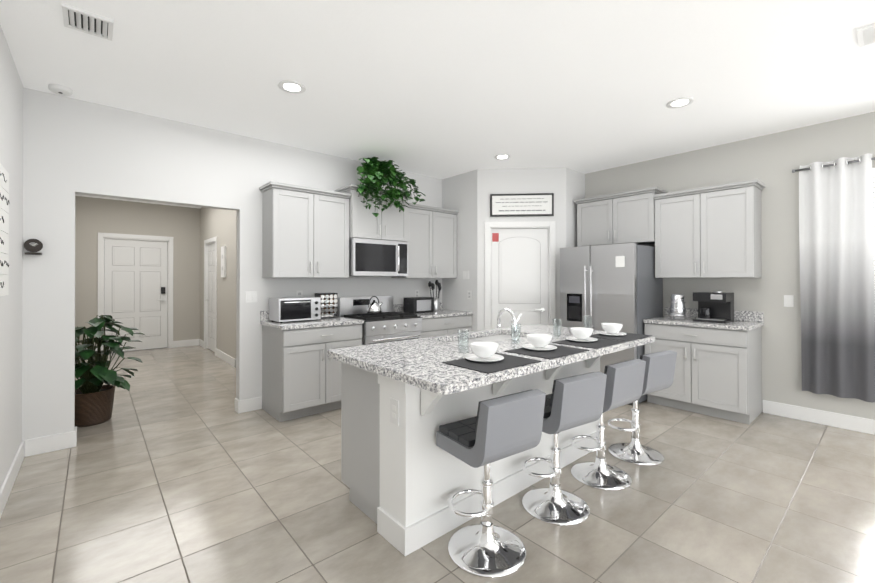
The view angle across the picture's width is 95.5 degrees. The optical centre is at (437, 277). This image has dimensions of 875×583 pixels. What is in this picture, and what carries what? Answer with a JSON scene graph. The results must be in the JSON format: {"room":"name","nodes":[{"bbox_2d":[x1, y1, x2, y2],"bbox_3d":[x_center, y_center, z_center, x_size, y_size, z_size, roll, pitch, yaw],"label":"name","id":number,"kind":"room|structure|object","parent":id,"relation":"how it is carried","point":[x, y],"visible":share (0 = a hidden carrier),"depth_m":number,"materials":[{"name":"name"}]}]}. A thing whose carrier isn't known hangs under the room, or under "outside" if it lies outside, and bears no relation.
{"room":"kitchen","nodes":[
{"label":"kitchen","id":0,"kind":"room"},
{"bbox_2d":[0,25,27,488],"bbox_3d":[-1.936,-0.051,1.514,0.120,2.840,14.380,0,0,-41],"label":"wall","id":1,"kind":"structure","parent":0,"point":[13,96],"depth_m":2.70,"materials":[{"name":"white paint"}]},
{"bbox_2d":[0,163,8,295],"bbox_3d":[-2.207,-0.260,1.949,0.036,0.718,1.050,0,0,-41],"label":"wall sign","id":2,"kind":"object","parent":1,"relation":"attached to","point":[4,232],"depth_m":2.24,"materials":[{"name":"white wood"}]},
{"bbox_2d":[0,440,26,517],"bbox_3d":[-0.219,1.296,-0.371,0.019,0.130,9.050,0,0,-41],"label":"baseboard","id":3,"kind":"structure","parent":1,"relation":"attached to","point":[5,490],"depth_m":2.60,"materials":[{"name":"white wood"}]},
{"bbox_2d":[24,89,447,439],"bbox_3d":[-1.553,-0.039,4.542,4.420,2.840,0.120,0,0,-41],"label":"wall","id":4,"kind":"structure","parent":0,"point":[58,153],"depth_m":3.92,"materials":[{"name":"white paint"}]},
{"bbox_2d":[24,239,42,254],"bbox_3d":[-3.123,-0.241,3.072,0.104,0.122,0.049,0,0,-41],"label":"smart speaker","id":5,"kind":"object","parent":4,"relation":"attached to","point":[32,246],"visible":1,"depth_m":3.06,"materials":[{"name":"black plastic"}]},
{"bbox_2d":[27,429,76,456],"bbox_3d":[-3.054,1.311,3.153,0.280,0.130,0.019,0,0,-41],"label":"baseboard","id":6,"kind":"structure","parent":4,"relation":"attached to","point":[43,444],"depth_m":3.14,"materials":[{"name":"white"}]},
{"bbox_2d":[98,232,172,350],"bbox_3d":[-5.761,0.287,7.619,1.150,2.215,0.138,0,0,-41],"label":"door frame","id":7,"kind":"structure","parent":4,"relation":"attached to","point":[103,236],"depth_m":7.69,"materials":[{"name":"white wood"}]},
{"bbox_2d":[104,239,166,350],"bbox_3d":[-5.741,0.332,7.596,0.960,2.100,0.098,0,0,-41],"label":"entry door","id":8,"kind":"structure","parent":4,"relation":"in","point":[135,283],"depth_m":7.61,"materials":[{"name":"white wood"}]},
{"bbox_2d":[173,339,197,347],"bbox_3d":[-5.128,1.331,8.084,0.430,0.130,0.015,0,0,-41],"label":"baseboard","id":9,"kind":"structure","parent":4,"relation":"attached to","point":[182,343],"depth_m":8.08,"materials":[{"name":"white"}]},
{"bbox_2d":[198,339,203,347],"bbox_3d":[-4.783,1.331,8.062,0.015,0.130,0.500,0,0,-41],"label":"baseboard","id":10,"kind":"structure","parent":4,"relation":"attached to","point":[200,342],"depth_m":8.05,"materials":[{"name":"white"}]},
{"bbox_2d":[205,243,214,351],"bbox_3d":[-4.268,0.367,7.514,0.098,2.030,0.830,0,0,-41],"label":"hall door","id":11,"kind":"structure","parent":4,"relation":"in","point":[211,297],"depth_m":7.56,"materials":[{"name":"white wood"}]},
{"bbox_2d":[204,236,216,355],"bbox_3d":[-4.245,0.327,7.533,0.138,2.135,1.020,0,0,-41],"label":"door frame","id":12,"kind":"structure","parent":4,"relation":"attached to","point":[207,242],"depth_m":7.82,"materials":[{"name":"white wood"}]},
{"bbox_2d":[221,246,225,276],"bbox_3d":[-3.607,-0.269,6.693,0.035,0.520,0.240,0,0,-41],"label":"frame","id":13,"kind":"object","parent":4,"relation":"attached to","point":[223,261],"visible":1,"depth_m":6.64,"materials":[{"name":"white"}]},
{"bbox_2d":[216,348,234,366],"bbox_3d":[-3.547,1.325,6.632,0.015,0.130,1.260,0,0,-41],"label":"baseboard","id":14,"kind":"structure","parent":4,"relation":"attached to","point":[230,360],"depth_m":6.58,"materials":[{"name":"white"}]},
{"bbox_2d":[235,396,261,410],"bbox_3d":[-0.977,1.319,5.121,3.005,0.130,0.019,0,0,-41],"label":"baseboard","id":15,"kind":"structure","parent":4,"relation":"attached to","point":[255,402],"depth_m":4.10,"materials":[{"name":"white"}]},
{"bbox_2d":[245,291,256,302],"bbox_3d":[-1.934,0.200,4.126,0.115,0.116,0.008,0,0,-41],"label":"switch plate","id":16,"kind":"object","parent":4,"relation":"attached to","point":[250,296],"visible":1,"depth_m":4.13,"materials":[{"name":"white plastic"}]},
{"bbox_2d":[296,291,302,296],"bbox_3d":[-1.549,0.201,4.460,0.072,0.116,0.007,0,0,-41],"label":"electrical outlet plate","id":17,"kind":"object","parent":4,"relation":"attached to","point":[299,293],"visible":0.62,"depth_m":4.46,"materials":[{"name":"white plastic"}]},
{"bbox_2d":[259,181,350,277],"bbox_3d":[-1.426,-0.474,4.332,0.885,0.950,0.359,0,0,-41],"label":"upper cabinet","id":18,"kind":"object","parent":4,"relation":"attached to","point":[305,232],"visible":1,"depth_m":4.18,"materials":[{"name":"grey paint"}]},
{"bbox_2d":[335,184,411,241],"bbox_3d":[-0.777,-0.750,4.859,0.840,0.595,0.414,0,0,-41],"label":"upper cabinet","id":19,"kind":"object","parent":4,"relation":"attached to","point":[390,223],"visible":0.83,"depth_m":4.68,"materials":[{"name":"grey paint"}]},
{"bbox_2d":[349,238,407,276],"bbox_3d":[-0.766,-0.232,4.843,0.768,0.431,0.439,0,0,-41],"label":"microwave","id":20,"kind":"object","parent":19,"relation":"attached to","point":[375,258],"visible":0.9,"depth_m":4.67,"materials":[{"name":"silver metal"}]},
{"bbox_2d":[356,157,425,216],"bbox_3d":[-0.640,-1.031,4.741,0.944,0.734,0.585,0,0,-41],"label":"ivy plant","id":21,"kind":"object","parent":19,"relation":"on","point":[377,173],"visible":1,"depth_m":4.57,"materials":[{"name":"green plant"}]},
{"bbox_2d":[391,203,458,277],"bbox_3d":[-0.157,-0.470,5.429,0.900,0.950,0.359,0,0,-41],"label":"upper cabinet","id":22,"kind":"object","parent":4,"relation":"attached to","point":[432,242],"visible":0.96,"depth_m":5.31,"materials":[{"name":"grey paint"}]},
{"bbox_2d":[463,271,468,279],"bbox_3d":[0.391,-0.035,5.482,0.008,0.116,0.115,0,0,-41],"label":"switch plate","id":23,"kind":"object","parent":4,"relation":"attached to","point":[465,275],"visible":1,"depth_m":5.48,"materials":[{"name":"white plastic"}]},
{"bbox_2d":[468,291,471,298],"bbox_3d":[0.437,0.235,5.428,0.007,0.116,0.072,0,0,-41],"label":"electrical outlet plate","id":24,"kind":"object","parent":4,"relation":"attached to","point":[469,294],"visible":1,"depth_m":5.42,"materials":[{"name":"white plastic"}]},
{"bbox_2d":[0,345,874,582],"bbox_3d":[0.179,1.402,3.442,6.610,0.050,14.900,0,0,-41],"label":"floor","id":25,"kind":"structure","parent":0,"point":[176,467],"depth_m":2.38,"materials":[{"name":"tile"}]},
{"bbox_2d":[75,315,144,426],"bbox_3d":[-3.296,0.869,3.830,0.777,1.019,0.775,0,0,-41],"label":"plant","id":26,"kind":"object","parent":25,"relation":"on","point":[94,399],"visible":0.85,"depth_m":3.73,"materials":[{"name":"green plant"}]},
{"bbox_2d":[260,311,363,421],"bbox_3d":[-1.322,0.865,4.221,0.875,1.030,0.655,0,0,-41],"label":"base cabinet","id":27,"kind":"object","parent":25,"relation":"on","point":[301,373],"visible":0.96,"depth_m":3.95,"materials":[{"name":"grey paint"}]},
{"bbox_2d":[269,297,320,322],"bbox_3d":[-1.501,0.332,4.205,0.440,0.245,0.336,0,0,-41],"label":"toaster oven","id":28,"kind":"object","parent":27,"relation":"on","point":[283,309],"visible":1,"depth_m":4.09,"materials":[{"name":"silver metal"}]},
{"bbox_2d":[315,293,337,318],"bbox_3d":[-1.258,0.314,4.505,0.220,0.282,0.140,0,0,-41],"label":"spice rack","id":29,"kind":"object","parent":27,"relation":"on","point":[329,305],"visible":0.85,"depth_m":4.47,"materials":[{"name":"black plastic"}]},
{"bbox_2d":[338,296,421,344],"bbox_3d":[-0.677,0.807,4.733,0.760,1.150,0.716,0,0,-41],"label":"range","id":30,"kind":"object","parent":25,"relation":"on","point":[387,324],"visible":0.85,"depth_m":4.62,"materials":[{"name":"silver metal"}]},
{"bbox_2d":[367,296,382,314],"bbox_3d":[-0.745,0.325,4.763,0.209,0.222,0.176,0,0,-41],"label":"kettle","id":31,"kind":"object","parent":30,"relation":"on","point":[373,307],"visible":1,"depth_m":4.69,"materials":[{"name":"silver metal"}]},
{"bbox_2d":[393,302,472,337],"bbox_3d":[-0.062,0.870,5.310,0.905,1.030,0.655,0,0,-41],"label":"base cabinet","id":32,"kind":"object","parent":25,"relation":"on","point":[441,321],"visible":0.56,"depth_m":5.11,"materials":[{"name":"grey paint"}]},
{"bbox_2d":[403,297,433,313],"bbox_3d":[-0.250,0.358,5.241,0.352,0.202,0.223,0,0,-41],"label":"toaster","id":33,"kind":"object","parent":32,"relation":"on","point":[414,305],"visible":1,"depth_m":5.15,"materials":[{"name":"black plastic"}]},
{"bbox_2d":[428,280,441,310],"bbox_3d":[-0.044,0.245,5.523,0.157,0.430,0.207,0,0,-41],"label":"utensil crock","id":34,"kind":"object","parent":32,"relation":"on","point":[436,299],"visible":0.94,"depth_m":5.48,"materials":[{"name":"silver metal"}]},
{"bbox_2d":[338,348,628,555],"bbox_3d":[0.444,0.930,2.794,2.010,0.888,0.910,0,0,-41],"label":"kitchen island","id":35,"kind":"object","parent":25,"relation":"on","point":[404,477],"depth_m":2.19,"materials":[{"name":"grey paint"}]},
{"bbox_2d":[328,338,551,395],"bbox_3d":[-0.044,0.462,2.275,0.760,0.040,1.100,0,0,-41],"label":"island countertop","id":36,"kind":"structure","parent":35,"relation":"on","point":[418,363],"depth_m":2.06,"materials":[{"name":"grey stone"}]},
{"bbox_2d":[442,329,540,373],"bbox_3d":[0.226,0.375,2.146,0.420,0.130,0.501,0,0,-41],"label":"place setting","id":37,"kind":"object","parent":36,"relation":"on","point":[485,357],"visible":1,"depth_m":2.06,"materials":[{"name":"grey fabric"}]},
{"bbox_2d":[424,328,623,367],"bbox_3d":[0.561,0.464,2.798,0.840,0.040,1.100,0,0,-41],"label":"island countertop","id":38,"kind":"structure","parent":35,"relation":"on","point":[504,345],"depth_m":2.60,"materials":[{"name":"grey stone"}]},
{"bbox_2d":[448,332,507,343],"bbox_3d":[0.375,0.581,3.013,0.864,0.216,0.418,0,0,-41],"label":"sink","id":39,"kind":"object","parent":38,"relation":"in","point":[491,335],"depth_m":3.19,"materials":[{"name":"silver metal"}]},
{"bbox_2d":[497,308,521,339],"bbox_3d":[0.520,0.331,2.880,0.105,0.226,0.186,0,0,-41],"label":"faucet","id":40,"kind":"object","parent":38,"relation":"on","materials":[{"name":"silver metal"}]},
{"bbox_2d":[505,323,588,358],"bbox_3d":[0.604,0.377,2.473,0.420,0.130,0.501,0,0,-41],"label":"place setting","id":41,"kind":"object","parent":38,"relation":"on","point":[540,346],"visible":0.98,"depth_m":2.40,"materials":[{"name":"grey"}]},
{"bbox_2d":[504,324,654,347],"bbox_3d":[1.098,0.466,3.262,0.580,0.040,1.100,0,0,-41],"label":"island countertop","id":42,"kind":"structure","parent":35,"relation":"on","point":[533,328],"depth_m":3.25,"materials":[{"name":"grey stone"}]},
{"bbox_2d":[552,319,625,348],"bbox_3d":[0.983,0.378,2.800,0.420,0.130,0.501,0,0,-41],"label":"place setting","id":43,"kind":"object","parent":42,"relation":"on","point":[581,337],"visible":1,"depth_m":2.72,"materials":[{"name":"grey"}]},
{"bbox_2d":[583,315,651,340],"bbox_3d":[1.323,0.379,3.094,0.420,0.130,0.501,0,0,-41],"label":"place setting","id":44,"kind":"object","parent":42,"relation":"on","point":[611,331],"visible":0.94,"depth_m":3.02,"materials":[{"name":"grey ceramic"}]},
{"bbox_2d":[436,389,545,577],"bbox_3d":[0.257,0.962,2.002,0.396,0.817,0.419,0,0,-35],"label":"stool","id":45,"kind":"object","parent":25,"relation":"on","point":[498,428],"visible":1,"depth_m":1.90,"materials":[{"name":"grey leather"}]},
{"bbox_2d":[521,371,606,524],"bbox_3d":[0.717,0.964,2.386,0.396,0.818,0.419,0,0,-33],"label":"stool","id":46,"kind":"object","parent":25,"relation":"on","point":[574,401],"visible":0.92,"depth_m":2.27,"materials":[{"name":"grey leather"}]},
{"bbox_2d":[570,359,645,489],"bbox_3d":[1.141,0.965,2.753,0.396,0.818,0.419,0,0,-36],"label":"stool","id":47,"kind":"object","parent":25,"relation":"on","point":[624,382],"visible":0.67,"depth_m":2.65,"materials":[{"name":"silver metal"}]},
{"bbox_2d":[560,243,662,405],"bbox_3d":[2.083,0.505,4.824,0.846,1.755,0.905,0,0,-41],"label":"refrigerator","id":48,"kind":"object","parent":25,"relation":"on","point":[615,283],"visible":0.5,"depth_m":4.50,"materials":[{"name":"silver metal"}]},
{"bbox_2d":[607,350,676,464],"bbox_3d":[1.556,0.967,3.098,0.396,0.818,0.419,0,0,-33],"label":"stool","id":49,"kind":"object","parent":25,"relation":"on","point":[659,370],"visible":0.62,"depth_m":3.00,"materials":[{"name":"silver metal"}]},
{"bbox_2d":[643,307,763,423],"bbox_3d":[2.793,0.865,4.204,0.655,1.030,0.930,0,0,-41],"label":"base cabinet","id":50,"kind":"object","parent":25,"relation":"on","point":[718,370],"visible":0.94,"depth_m":3.95,"materials":[{"name":"grey paint"}]},
{"bbox_2d":[669,294,686,319],"bbox_3d":[2.630,0.317,4.350,0.165,0.275,0.162,0,0,-41],"label":"decorative jar","id":51,"kind":"object","parent":50,"relation":"on","point":[677,308],"visible":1,"depth_m":4.29,"materials":[{"name":"silver glass"}]},
{"bbox_2d":[693,291,733,322],"bbox_3d":[2.881,0.296,4.150,0.302,0.315,0.290,0,0,-41],"label":"coffee maker","id":52,"kind":"object","parent":50,"relation":"on","point":[715,306],"visible":1,"depth_m":4.10,"materials":[{"name":"black plastic"}]},
{"bbox_2d":[0,0,874,207],"bbox_3d":[0.179,-1.488,3.454,6.610,0.050,14.900,0,0,-41],"label":"ceiling","id":53,"kind":"structure","parent":0,"point":[441,89],"depth_m":2.82,"materials":[{"name":"white paint"}]},
{"bbox_2d":[48,84,72,95],"bbox_3d":[-2.904,-1.444,3.062,0.136,0.040,0.136,0,0,-41],"label":"smoke detector","id":54,"kind":"object","parent":53,"relation":"attached to","point":[59,89],"visible":1,"depth_m":3.04,"materials":[{"name":"white plastic"}]},
{"bbox_2d":[62,4,113,40],"bbox_3d":[-2.003,-1.459,2.282,0.215,0.016,0.230,0,0,-41],"label":"ceiling vent","id":55,"kind":"object","parent":53,"relation":"in","point":[74,18],"visible":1,"depth_m":2.27,"materials":[{"name":"white metal"}]},
{"bbox_2d":[278,80,305,93],"bbox_3d":[-1.116,-1.460,3.049,0.200,0.008,0.200,0,0,-41],"label":"recessed light","id":56,"kind":"object","parent":53,"relation":"in","point":[293,87],"visible":0.98,"depth_m":3.04,"materials":[{"name":"white"}]},
{"bbox_2d":[494,154,510,159],"bbox_3d":[0.782,-1.453,4.782,0.200,0.008,0.200,0,0,-41],"label":"recessed light","id":57,"kind":"object","parent":53,"relation":"in","point":[502,156],"visible":1,"depth_m":4.78,"materials":[{"name":"white"}]},
{"bbox_2d":[666,97,693,107],"bbox_3d":[2.023,-1.459,3.317,0.200,0.008,0.200,0,0,-41],"label":"recessed light","id":58,"kind":"object","parent":53,"relation":"in","point":[680,102],"visible":0.98,"depth_m":3.31,"materials":[{"name":"white"}]},
{"bbox_2d":[857,23,874,47],"bbox_3d":[2.640,-1.459,2.343,0.260,0.019,0.220,0,0,-41],"label":"ceiling vent","id":59,"kind":"object","parent":53,"relation":"in","point":[866,35],"visible":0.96,"depth_m":2.38,"materials":[{"name":"white"}]},
{"bbox_2d":[448,181,455,309],"bbox_3d":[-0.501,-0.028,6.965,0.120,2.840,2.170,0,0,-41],"label":"wall","id":60,"kind":"structure","parent":0,"point":[451,184],"depth_m":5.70,"materials":[{"name":"white paint"}]},
{"bbox_2d":[485,221,555,329],"bbox_3d":[1.097,0.320,5.331,0.930,2.130,0.138,0,0,4],"label":"door frame","id":61,"kind":"structure","parent":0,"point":[549,225],"depth_m":5.27,"materials":[{"name":"white wood"}]},
{"bbox_2d":[491,228,547,328],"bbox_3d":[1.095,0.358,5.328,0.564,2.030,0.557,0,0,-41],"label":"pantry door","id":62,"kind":"structure","parent":61,"relation":"in","point":[519,271],"depth_m":5.30,"materials":[{"name":"white wood"}]},
{"bbox_2d":[492,233,498,241],"bbox_3d":[0.779,-0.543,5.334,0.085,0.115,0.002,0,0,4],"label":"sign","id":63,"kind":"object","parent":62,"relation":"attached to","point":[495,237],"visible":1,"depth_m":5.33,"materials":[{"name":"red paper"}]},
{"bbox_2d":[490,193,553,216],"bbox_3d":[1.118,-0.966,5.270,0.830,0.300,0.024,0,0,4],"label":"sign frame","id":64,"kind":"object","parent":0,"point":[519,205],"visible":1,"depth_m":5.26,"materials":[{"name":"grey"}]},
{"bbox_2d":[576,112,874,419],"bbox_3d":[4.567,-0.046,2.754,0.120,2.840,7.750,0,0,-41],"label":"wall","id":65,"kind":"structure","parent":0,"point":[770,159],"depth_m":4.02,"materials":[{"name":"white paint"}]},
{"bbox_2d":[573,187,666,246],"bbox_3d":[2.283,-0.727,5.027,0.359,0.620,1.027,0,0,-41],"label":"upper cabinet","id":66,"kind":"object","parent":65,"relation":"attached to","point":[621,217],"visible":1,"depth_m":4.88,"materials":[{"name":"grey paint"}]},
{"bbox_2d":[653,179,765,277],"bbox_3d":[2.910,-0.475,4.301,0.359,0.950,0.945,0,0,-41],"label":"wall cabinet","id":67,"kind":"object","parent":65,"relation":"attached to","point":[710,232],"visible":1,"depth_m":4.16,"materials":[{"name":"grey paint"}]},
{"bbox_2d":[784,295,793,306],"bbox_3d":[3.468,0.229,3.924,0.008,0.116,0.072,0,0,-41],"label":"switch plate","id":68,"kind":"object","parent":65,"relation":"attached to","point":[788,300],"visible":1,"depth_m":3.92,"materials":[{"name":"white plastic"}]},
{"bbox_2d":[762,400,874,434],"bbox_3d":[5.152,1.305,1.968,0.015,0.130,5.565,0,0,-41],"label":"baseboard","id":69,"kind":"structure","parent":65,"relation":"attached to","point":[865,425],"depth_m":3.74,"materials":[{"name":"white"}]},
{"bbox_2d":[792,153,874,401],"bbox_3d":[4.060,-0.002,3.148,0.129,2.155,1.870,0,0,-41],"label":"curtain","id":70,"kind":"object","parent":65,"relation":"hanging from","point":[837,269],"visible":0.98,"depth_m":3.59,"materials":[{"name":"grey fabric"}]}
]}

